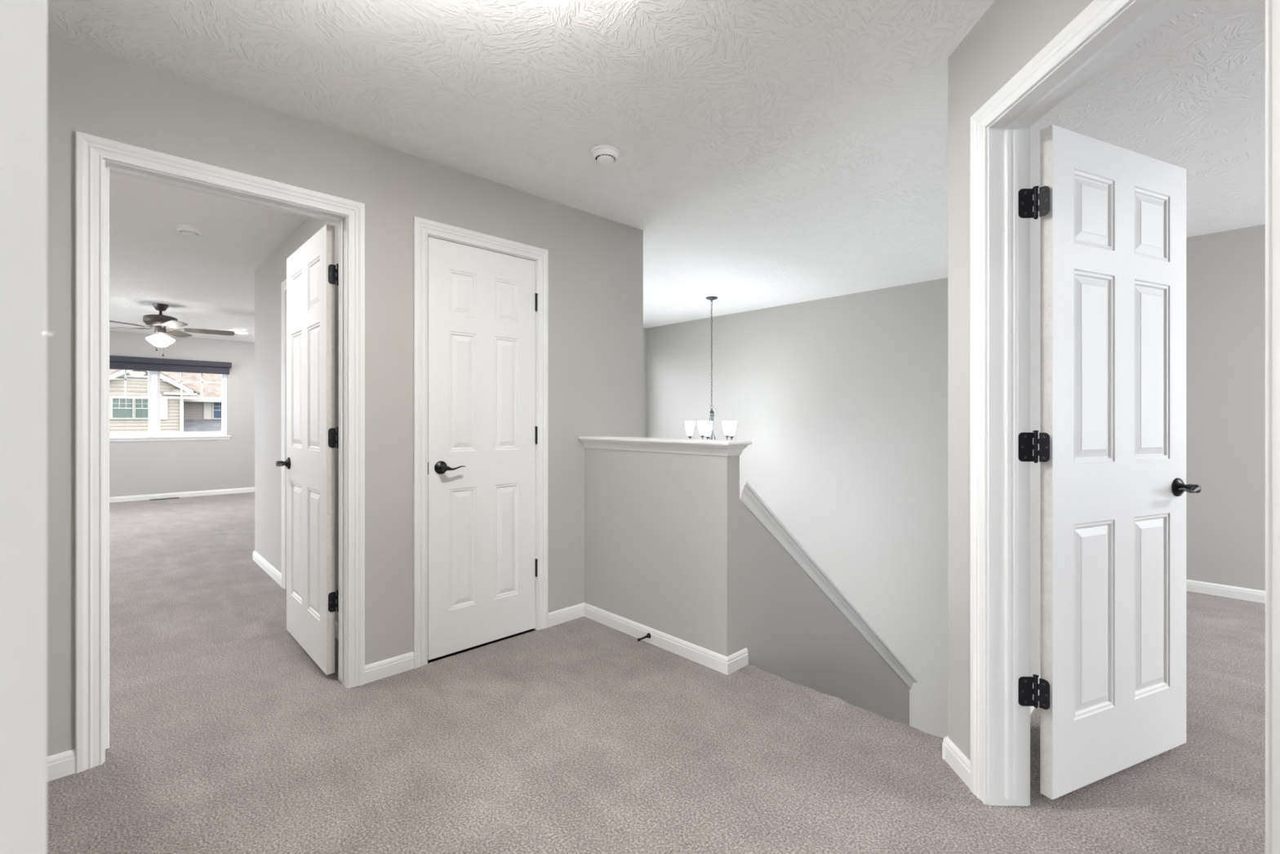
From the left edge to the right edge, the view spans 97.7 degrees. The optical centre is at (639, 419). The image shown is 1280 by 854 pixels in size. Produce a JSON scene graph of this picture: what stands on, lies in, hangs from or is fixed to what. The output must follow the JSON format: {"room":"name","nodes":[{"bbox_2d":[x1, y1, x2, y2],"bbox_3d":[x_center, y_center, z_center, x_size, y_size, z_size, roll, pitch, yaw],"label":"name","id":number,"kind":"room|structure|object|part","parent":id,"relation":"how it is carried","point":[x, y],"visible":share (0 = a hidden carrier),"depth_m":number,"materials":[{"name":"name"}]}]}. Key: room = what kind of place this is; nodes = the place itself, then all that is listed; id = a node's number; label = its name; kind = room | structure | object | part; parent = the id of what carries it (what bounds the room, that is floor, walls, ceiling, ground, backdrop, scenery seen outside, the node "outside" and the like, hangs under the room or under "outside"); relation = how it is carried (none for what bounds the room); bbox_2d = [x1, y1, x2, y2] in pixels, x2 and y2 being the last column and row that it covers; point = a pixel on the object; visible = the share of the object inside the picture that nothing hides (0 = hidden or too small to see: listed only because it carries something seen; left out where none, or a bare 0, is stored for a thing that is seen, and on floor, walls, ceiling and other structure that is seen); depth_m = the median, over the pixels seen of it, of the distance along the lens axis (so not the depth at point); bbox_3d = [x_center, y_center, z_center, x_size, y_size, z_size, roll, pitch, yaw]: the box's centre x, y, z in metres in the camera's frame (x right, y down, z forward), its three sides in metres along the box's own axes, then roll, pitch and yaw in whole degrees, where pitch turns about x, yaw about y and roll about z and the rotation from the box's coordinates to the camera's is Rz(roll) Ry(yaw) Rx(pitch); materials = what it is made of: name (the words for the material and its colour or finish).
{"room":"upstairs landing","nodes":[
{"label":"upstairs landing","id":0,"kind":"room"},
{"bbox_2d":[109,330,254,497],"bbox_3d":[-7.851,-0.038,7.746,5.800,2.440,0.150,0,0,-44],"label":"wall","id":1,"kind":"structure","parent":0,"point":[137,468],"depth_m":8.61,"materials":[{"name":"grey paint"}]},
{"bbox_2d":[109,369,231,441],"bbox_3d":[-7.217,-0.285,8.305,1.840,1.205,0.142,0,0,-44],"label":"window","id":2,"kind":"structure","parent":1,"relation":"attached to","point":[153,380],"depth_m":8.35,"materials":[{"name":"white plastic"}]},
{"bbox_2d":[109,369,148,395],"bbox_3d":[-7.568,-0.584,8.037,0.742,0.470,0.008,0,0,-44],"label":"grille","id":3,"kind":"object","parent":2,"relation":"attached to","point":[125,379],"depth_m":8.12,"materials":[{"name":"white plastic"}]},
{"bbox_3d":[-7.551,-0.065,8.019,0.802,0.573,0.022,0,0,-44],"label":"sash","id":4,"kind":"part","parent":2,"relation":"part of","materials":[{"name":"white plastic"}]},
{"bbox_3d":[-7.568,-0.584,8.037,0.802,0.538,0.022,0,0,-44],"label":"sash","id":5,"kind":"part","parent":2,"relation":"part of","materials":[{"name":"white plastic"}]},
{"bbox_3d":[-7.194,0.266,8.281,1.840,0.022,0.077,0,0,-44],"label":"sill","id":6,"kind":"part","parent":2,"relation":"part of","materials":[{"name":"white paint"}]},
{"bbox_3d":[-6.935,-0.584,8.645,0.802,0.538,0.022,0,0,-44],"label":"sash","id":7,"kind":"part","parent":2,"relation":"part of","materials":[{"name":"white plastic"}]},
{"bbox_2d":[160,372,221,396],"bbox_3d":[-6.935,-0.584,8.645,0.742,0.470,0.008,0,0,-44],"label":"grille","id":8,"kind":"object","parent":2,"relation":"attached to","point":[180,380],"depth_m":8.57,"materials":[{"name":"white plastic"}]},
{"bbox_3d":[-6.918,-0.065,8.627,0.802,0.573,0.022,0,0,-44],"label":"sash","id":9,"kind":"part","parent":2,"relation":"part of","materials":[{"name":"white plastic"}]},
{"bbox_2d":[109,355,231,374],"bbox_3d":[-7.155,-0.808,8.251,1.825,0.190,0.084,0,0,-44],"label":"roller shade","id":10,"kind":"object","parent":1,"relation":"attached to","point":[118,362],"visible":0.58,"depth_m":8.33,"materials":[{"name":"grey fabric"}]},
{"bbox_2d":[109,487,254,502],"bbox_3d":[-7.824,1.143,7.659,5.680,0.077,0.014,0,0,-44],"label":"baseboard","id":11,"kind":"structure","parent":1,"relation":"attached to","point":[141,497],"depth_m":8.47,"materials":[{"name":"white paint"}]},
{"bbox_2d":[254,217,338,622],"bbox_3d":[-2.215,-0.038,3.719,0.115,2.440,2.867,0,0,-44],"label":"wall","id":12,"kind":"structure","parent":0,"point":[269,276],"depth_m":4.21,"materials":[{"name":"grey paint"}]},
{"bbox_2d":[252,550,281,586],"bbox_3d":[-2.892,1.143,4.331,0.014,0.077,1.074,0,0,-44],"label":"baseboard","id":13,"kind":"structure","parent":12,"relation":"attached to","point":[260,561],"depth_m":4.29,"materials":[{"name":"white paint"}]},
{"bbox_2d":[281,279,286,589],"bbox_3d":[-2.167,0.109,3.656,0.132,2.146,0.904,0,0,-44],"label":"door frame","id":14,"kind":"structure","parent":12,"relation":"attached to","point":[284,282],"depth_m":3.90,"materials":[{"name":"white paint"}]},
{"bbox_2d":[334,620,338,639],"bbox_3d":[-1.581,1.143,2.966,0.014,0.077,0.903,0,0,-44],"label":"baseboard","id":15,"kind":"structure","parent":12,"relation":"attached to","point":[336,624],"depth_m":3.02,"materials":[{"name":"white paint"}]},
{"bbox_2d":[47,35,643,755],"bbox_3d":[-1.891,1.337,1.963,5.190,5.190,0.115,0,0,-44],"label":"wall","id":16,"kind":"structure","parent":0,"point":[596,262],"depth_m":2.55,"materials":[{"name":"grey paint"}]},
{"bbox_2d":[47,748,75,781],"bbox_3d":[-2.733,1.143,1.065,2.332,0.077,0.014,0,0,-44],"label":"baseboard","id":17,"kind":"structure","parent":16,"relation":"attached to","point":[62,764],"depth_m":1.85,"materials":[{"name":"white paint"}]},
{"bbox_2d":[75,130,364,773],"bbox_3d":[-1.608,0.109,2.234,0.910,2.146,0.150,0,0,-44],"label":"door frame","id":18,"kind":"structure","parent":16,"relation":"attached to","point":[95,157],"depth_m":1.95,"materials":[{"name":"white paint"}]},
{"bbox_2d":[275,224,338,675],"bbox_3d":[-1.654,0.136,2.798,0.161,2.040,0.811,0,0,-44],"label":"door","id":19,"kind":"structure","parent":16,"relation":"in","point":[312,272],"depth_m":2.70,"materials":[{"name":"white paint"}]},
{"bbox_3d":[-1.905,0.237,2.969,0.035,0.029,0.119,0,0,-44],"label":"lever","id":20,"kind":"part","parent":19,"relation":"part of","materials":[{"name":"black metal"}]},
{"bbox_3d":[-1.920,0.237,3.017,0.045,0.065,0.065,0,0,-44],"label":"handle","id":21,"kind":"part","parent":19,"relation":"part of","materials":[{"name":"black metal"}]},
{"bbox_2d":[364,651,413,683],"bbox_3d":[-1.156,1.143,2.579,0.221,0.077,0.014,0,0,-44],"label":"baseboard","id":22,"kind":"structure","parent":16,"relation":"attached to","point":[380,669],"depth_m":2.57,"materials":[{"name":"white paint"}]},
{"bbox_2d":[413,216,548,668],"bbox_3d":[-0.846,0.109,2.966,0.761,2.146,0.150,0,0,-44],"label":"door frame","id":23,"kind":"structure","parent":16,"relation":"attached to","point":[423,228],"depth_m":2.76,"materials":[{"name":"white paint"}]},
{"bbox_2d":[427,236,537,660],"bbox_3d":[-0.797,0.141,2.918,0.625,2.058,0.098,0,0,-44],"label":"door","id":24,"kind":"structure","parent":16,"relation":"in","point":[482,304],"depth_m":2.89,"materials":[{"name":"white paint"}]},
{"bbox_3d":[-0.968,0.237,2.742,0.065,0.065,0.045,0,0,-44],"label":"handle","id":25,"kind":"part","parent":24,"relation":"part of","materials":[{"name":"black metal"}]},
{"bbox_3d":[-0.920,0.237,2.757,0.119,0.029,0.035,0,0,-44],"label":"lever","id":26,"kind":"part","parent":24,"relation":"part of","materials":[{"name":"black metal"}]},
{"bbox_2d":[548,602,584,626],"bbox_3d":[-0.429,1.143,3.277,0.271,0.077,0.014,0,0,-44],"label":"baseboard","id":27,"kind":"structure","parent":16,"relation":"attached to","point":[564,615],"depth_m":3.27,"materials":[{"name":"white paint"}]},
{"bbox_2d":[643,328,646,437],"bbox_3d":[-1.540,1.337,6.250,4.365,5.190,0.150,0,0,-44],"label":"wall partition","id":28,"kind":"structure","parent":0,"point":[644,329],"depth_m":7.69,"materials":[{"name":"grey paint"}]},
{"bbox_2d":[47,492,1265,853],"bbox_3d":[-2.181,1.332,3.174,9.650,0.300,14.400,0,0,-44],"label":"floor","id":29,"kind":"structure","parent":0,"point":[581,735],"depth_m":1.98,"materials":[{"name":"carpet"}]},
{"bbox_2d":[150,497,179,500],"bbox_3d":[-7.055,1.178,8.295,0.330,0.008,0.110,0,0,-44],"label":"floor vent","id":30,"kind":"object","parent":29,"relation":"in","point":[172,497],"visible":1,"depth_m":8.28,"materials":[{"name":"grey"}]},
{"bbox_2d":[47,0,1265,342],"bbox_3d":[-2.197,-1.318,3.228,9.900,0.120,14.500,0,0,-44],"label":"ceiling","id":31,"kind":"structure","parent":0,"point":[774,153],"depth_m":2.31,"materials":[{"name":"white paint"}]},
{"bbox_2d":[109,302,234,355],"bbox_3d":[-5.207,-0.974,6.119,1.242,0.568,1.255,0,0,-44],"label":"ceiling fan","id":32,"kind":"object","parent":31,"relation":"hanging from","point":[160,322],"visible":0.99,"depth_m":6.07,"materials":[{"name":"brown wood"}]},
{"bbox_3d":[-5.369,-0.998,5.703,0.138,0.035,0.455,0,0,17],"label":"blade","id":33,"kind":"part","parent":32,"relation":"part of","materials":[{"name":"brown wood"}]},
{"bbox_3d":[-5.671,-0.998,6.106,0.455,0.035,0.138,0,0,-1],"label":"blade","id":34,"kind":"part","parent":32,"relation":"part of","materials":[{"name":"brown wood"}]},
{"bbox_3d":[-5.304,-0.865,6.104,0.145,0.150,0.146,0,0,-44],"label":"lamp shade","id":35,"kind":"part","parent":32,"relation":"part of","materials":[{"name":"white glass"}]},
{"bbox_3d":[-5.202,-0.865,6.063,0.143,0.150,0.144,0,0,6],"label":"lamp shade","id":36,"kind":"part","parent":32,"relation":"part of","materials":[{"name":"white glass"}]},
{"bbox_3d":[-5.228,-0.865,6.168,0.147,0.150,0.149,0,0,-44],"label":"lamp shade","id":37,"kind":"part","parent":32,"relation":"part of","materials":[{"name":"white glass"}]},
{"bbox_3d":[-4.894,-0.998,5.865,0.455,0.035,0.138,0,0,35],"label":"blade","id":38,"kind":"part","parent":32,"relation":"part of","materials":[{"name":"brown wood"}]},
{"bbox_3d":[-5.381,-0.998,6.516,0.138,0.035,0.455,0,0,-19],"label":"blade","id":39,"kind":"part","parent":32,"relation":"part of","materials":[{"name":"brown wood"}]},
{"bbox_3d":[-4.901,-0.998,6.368,0.455,0.035,0.138,0,0,-37],"label":"blade","id":40,"kind":"part","parent":32,"relation":"part of","materials":[{"name":"brown wood"}]},
{"bbox_2d":[175,224,202,236],"bbox_3d":[-2.963,-1.233,3.671,0.136,0.050,0.136,0,0,-44],"label":"smoke detector","id":41,"kind":"object","parent":31,"relation":"attached to","point":[187,230],"visible":1,"depth_m":3.64,"materials":[{"name":"white plastic"}]},
{"bbox_3d":[-2.963,-1.252,3.671,0.136,0.012,0.136,0,0,-44],"label":"plate","id":42,"kind":"part","parent":41,"relation":"part of","materials":[{"name":"white plastic"}]},
{"bbox_2d":[234,330,248,333],"bbox_3d":[-5.727,-1.247,8.031,0.174,0.022,0.174,0,0,-44],"label":"recessed light","id":43,"kind":"object","parent":31,"relation":"in","point":[235,331],"visible":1,"depth_m":7.99,"materials":[{"name":"white plastic"}]},
{"bbox_2d":[591,145,620,164],"bbox_3d":[-0.162,-1.233,2.628,0.136,0.050,0.136,0,0,-44],"label":"smoke detector","id":44,"kind":"object","parent":31,"relation":"attached to","point":[602,154],"visible":1,"depth_m":2.59,"materials":[{"name":"white plastic"}]},
{"bbox_3d":[-0.162,-1.252,2.628,0.136,0.012,0.136,0,0,-44],"label":"plate","id":45,"kind":"part","parent":44,"relation":"part of","materials":[{"name":"white plastic"}]},
{"bbox_2d":[684,296,736,439],"bbox_3d":[0.756,-0.441,5.773,0.523,1.635,0.528,0,0,-44],"label":"chandelier","id":46,"kind":"object","parent":31,"relation":"hanging from","point":[707,428],"visible":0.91,"depth_m":5.74,"materials":[{"name":"white glass"}]},
{"bbox_3d":[0.515,0.091,5.767,0.103,0.147,0.103,0,0,-44],"label":"lamp shade","id":47,"kind":"part","parent":46,"relation":"part of","materials":[{"name":"white glass"}]},
{"bbox_3d":[0.668,0.091,5.983,0.103,0.147,0.103,0,0,-44],"label":"lamp shade","id":48,"kind":"part","parent":46,"relation":"part of","materials":[{"name":"white glass"}]},
{"bbox_3d":[0.673,0.091,5.555,0.103,0.147,0.103,0,0,-44],"label":"lamp shade","id":49,"kind":"part","parent":46,"relation":"part of","materials":[{"name":"white glass"}]},
{"bbox_3d":[0.740,0.115,5.770,0.060,0.524,0.060,0,0,-44],"label":"stem","id":50,"kind":"part","parent":46,"relation":"part of","materials":[{"name":"grey metal"}]},
{"bbox_3d":[0.740,-0.678,5.770,0.015,1.076,0.016,0,0,-19],"label":"chain","id":51,"kind":"part","parent":46,"relation":"part of","materials":[{"name":"grey metal"}]},
{"bbox_3d":[0.839,0.135,5.700,0.050,0.336,0.214,0,0,-44],"label":"arm","id":52,"kind":"part","parent":46,"relation":"part of","materials":[{"name":"grey metal"}]},
{"bbox_3d":[0.921,0.091,5.905,0.103,0.147,0.103,0,0,-44],"label":"lamp shade","id":53,"kind":"part","parent":46,"relation":"part of","materials":[{"name":"white glass"}]},
{"bbox_3d":[0.924,0.091,5.640,0.103,0.147,0.103,0,0,-44],"label":"lamp shade","id":54,"kind":"part","parent":46,"relation":"part of","materials":[{"name":"white glass"}]},
{"bbox_2d":[583,447,739,675],"bbox_3d":[0.069,2.047,3.013,0.110,3.770,1.084,0,0,-44],"label":"wall","id":55,"kind":"structure","parent":0,"point":[662,529],"depth_m":2.88,"materials":[{"name":"grey paint"}]},
{"bbox_2d":[637,632,651,641],"bbox_3d":[0.018,1.142,2.925,0.088,0.028,0.028,0,0,-44],"label":"door stop","id":56,"kind":"object","parent":55,"relation":"attached to","point":[648,635],"visible":1,"depth_m":2.93,"materials":[{"name":"black metal"}]},
{"bbox_3d":[0.023,1.142,2.930,0.073,0.028,0.028,0,0,-44],"label":"stem","id":57,"kind":"part","parent":56,"relation":"part of","materials":[{"name":"black metal"}]},
{"bbox_2d":[578,435,752,456],"bbox_3d":[0.086,0.136,3.008,0.190,0.068,1.112,0,0,-44],"label":"trim ledge","id":58,"kind":"object","parent":55,"relation":"on","point":[686,446],"visible":1,"depth_m":2.84,"materials":[{"name":"white paint"}]},
{"bbox_2d":[739,499,909,724],"bbox_3d":[1.196,2.120,3.434,2.098,3.624,0.103,0,0,-44],"label":"wall","id":59,"kind":"structure","parent":0,"point":[790,629],"depth_m":3.06,"materials":[{"name":"grey paint"}]},
{"bbox_2d":[727,647,748,675],"bbox_3d":[0.459,1.143,2.645,0.164,0.077,0.014,0,0,-44],"label":"baseboard","id":60,"kind":"structure","parent":59,"relation":"attached to","point":[737,660],"depth_m":2.64,"materials":[{"name":"white paint"}]},
{"bbox_2d":[739,479,916,688],"bbox_3d":[1.213,1.141,3.450,2.141,1.708,0.177,0,0,-44],"label":"cap","id":61,"kind":"object","parent":59,"relation":"attached to","point":[748,496],"visible":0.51,"depth_m":3.15,"materials":[{"name":"white paint"}]},
{"bbox_2d":[646,224,1265,737],"bbox_3d":[3.120,1.337,4.631,0.115,5.190,8.960,0,0,-44],"label":"wall","id":62,"kind":"structure","parent":0,"point":[841,402],"depth_m":5.30,"materials":[{"name":"grey paint"}]},
{"bbox_2d":[1186,579,1265,603],"bbox_3d":[4.808,1.143,2.779,0.014,0.077,3.740,0,0,-44],"label":"baseboard","id":63,"kind":"structure","parent":62,"relation":"attached to","point":[1228,591],"depth_m":3.72,"materials":[{"name":"white paint"}]},
{"bbox_2d":[947,0,1093,760],"bbox_3d":[1.075,-0.038,-0.857,0.120,2.440,5.600,0,0,1],"label":"wall","id":64,"kind":"structure","parent":0,"point":[1010,33],"depth_m":1.84,"materials":[{"name":"grey paint"}]},
{"bbox_2d":[942,736,970,789],"bbox_3d":[1.064,1.143,1.870,0.014,0.077,0.176,0,0,1],"label":"baseboard","id":65,"kind":"structure","parent":64,"relation":"attached to","point":[954,757],"depth_m":1.86,"materials":[{"name":"white paint"}]},
{"bbox_2d":[1017,124,1201,799],"bbox_3d":[1.542,0.129,1.860,0.830,2.034,0.164,0,0,-19],"label":"door","id":66,"kind":"structure","parent":64,"relation":"in","point":[1112,440],"depth_m":1.80,"materials":[{"name":"white paint"}]},
{"bbox_3d":[1.891,0.237,1.938,0.065,0.065,0.045,0,0,-23],"label":"handle","id":67,"kind":"part","parent":66,"relation":"part of","materials":[{"name":"black metal"}]},
{"bbox_3d":[1.858,0.237,1.899,0.119,0.029,0.035,0,0,-23],"label":"lever","id":68,"kind":"part","parent":66,"relation":"part of","materials":[{"name":"black metal"}]},
{"bbox_2d":[970,0,1279,853],"bbox_3d":[1.119,0.109,1.322,0.155,2.146,0.918,0,0,1],"label":"door frame","id":69,"kind":"structure","parent":64,"relation":"attached to","point":[1104,30],"depth_m":1.71,"materials":[{"name":"white paint"}]},
{"bbox_3d":[1.188,0.109,1.321,0.018,2.146,0.917,0,0,1],"label":"casing","id":70,"kind":"part","parent":69,"relation":"part of","materials":[{"name":"white paint"}]},
{"bbox_2d":[1030,122,1040,684],"bbox_3d":[2.295,1.337,3.038,3.280,5.190,0.115,0,0,-44],"label":"wall","id":71,"kind":"structure","parent":0,"point":[1035,130],"depth_m":2.36,"materials":[{"name":"grey paint"}]},
{"bbox_2d":[942,735,947,759],"bbox_3d":[1.099,1.143,1.979,0.114,0.077,0.014,0,0,-44],"label":"baseboard","id":72,"kind":"structure","parent":71,"relation":"attached to","point":[947,735],"depth_m":1.94,"materials":[{"name":"white paint"}]},
{"bbox_2d":[1030,675,1039,714],"bbox_3d":[2.381,1.143,3.032,3.165,0.077,0.014,0,0,-44],"label":"baseboard","id":73,"kind":"structure","parent":71,"relation":"attached to","point":[1032,708],"depth_m":2.27,"materials":[{"name":"white paint"}]},
{"label":"outside","id":74,"kind":"structure","parent":0,"visible":0},
{"bbox_3d":[-31.856,4.432,33.184,80.000,0.100,68.000,0,0,-44],"label":"ground","id":75,"kind":"structure","parent":74,"visible":0},
{"bbox_2d":[109,369,199,437],"bbox_3d":[-29.988,0.492,33.383,5.570,7.780,2.800,0,0,-44],"label":"house","id":76,"kind":"structure","parent":75,"relation":"on","point":[126,415],"depth_m":32.77,"materials":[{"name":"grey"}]},
{"bbox_2d":[109,397,111,419],"bbox_3d":[-30.394,-0.638,31.712,0.510,1.280,0.050,0,0,-44],"label":"shutter","id":77,"kind":"object","parent":76,"relation":"hanging from","point":[109,397],"depth_m":31.86,"materials":[{"name":"grey"}]},
{"bbox_3d":[-29.847,-0.648,32.236,0.845,1.120,0.030,0,0,-44],"label":"pane","id":78,"kind":"part","parent":76,"relation":"part of","materials":[{"name":"green glass"}]},
{"bbox_2d":[112,398,132,408],"bbox_3d":[-29.828,-0.917,32.216,0.845,0.582,0.025,0,0,-44],"label":"grille","id":79,"kind":"object","parent":76,"relation":"attached to","point":[117,403],"depth_m":32.21,"materials":[{"name":"grey"}]},
{"bbox_3d":[-29.139,-0.648,32.917,0.890,1.120,0.030,0,0,-44],"label":"pane","id":80,"kind":"part","parent":76,"relation":"part of","materials":[{"name":"green glass"}]},
{"bbox_2d":[135,403,148,408],"bbox_3d":[-29.119,-0.917,32.897,0.890,0.582,0.025,0,0,-44],"label":"grille","id":81,"kind":"object","parent":76,"relation":"attached to","point":[138,406],"depth_m":32.80,"materials":[{"name":"grey"}]},
{"bbox_2d":[160,398,167,419],"bbox_3d":[-28.587,-0.638,33.446,0.480,1.280,0.050,0,0,-44],"label":"shutter","id":82,"kind":"object","parent":76,"relation":"hanging from","point":[163,402],"depth_m":33.48,"materials":[{"name":"grey"}]},
{"bbox_2d":[109,368,222,435],"bbox_3d":[-31.625,-1.018,37.565,14.400,10.800,10.000,0,0,-44],"label":"house","id":83,"kind":"structure","parent":75,"relation":"on","point":[199,415],"depth_m":37.30,"materials":[{"name":"grey"}]},
{"bbox_2d":[203,401,212,419],"bbox_3d":[-28.872,-0.613,37.331,0.450,1.210,0.050,0,0,-44],"label":"shutter","id":84,"kind":"object","parent":83,"relation":"hanging from","point":[207,406],"depth_m":37.32,"materials":[{"name":"grey"}]},
{"bbox_3d":[-28.302,-0.623,37.879,0.970,1.070,0.030,0,0,-44],"label":"pane","id":85,"kind":"part","parent":83,"relation":"part of","materials":[{"name":"blue glass"}]},
{"bbox_3d":[-1.273,-0.038,0.241,3.348,2.440,3.348,0,0,-44],"label":"wall","id":86,"kind":"structure","parent":0,"visible":0},
{"bbox_2d":[0,0,53,853],"bbox_3d":[0.120,0.109,0.204,0.976,2.146,0.134,0,0,1],"label":"door frame","id":87,"kind":"structure","parent":86,"relation":"attached to","point":[24,334],"depth_m":0.27,"materials":[{"name":"white paint"}]}
]}

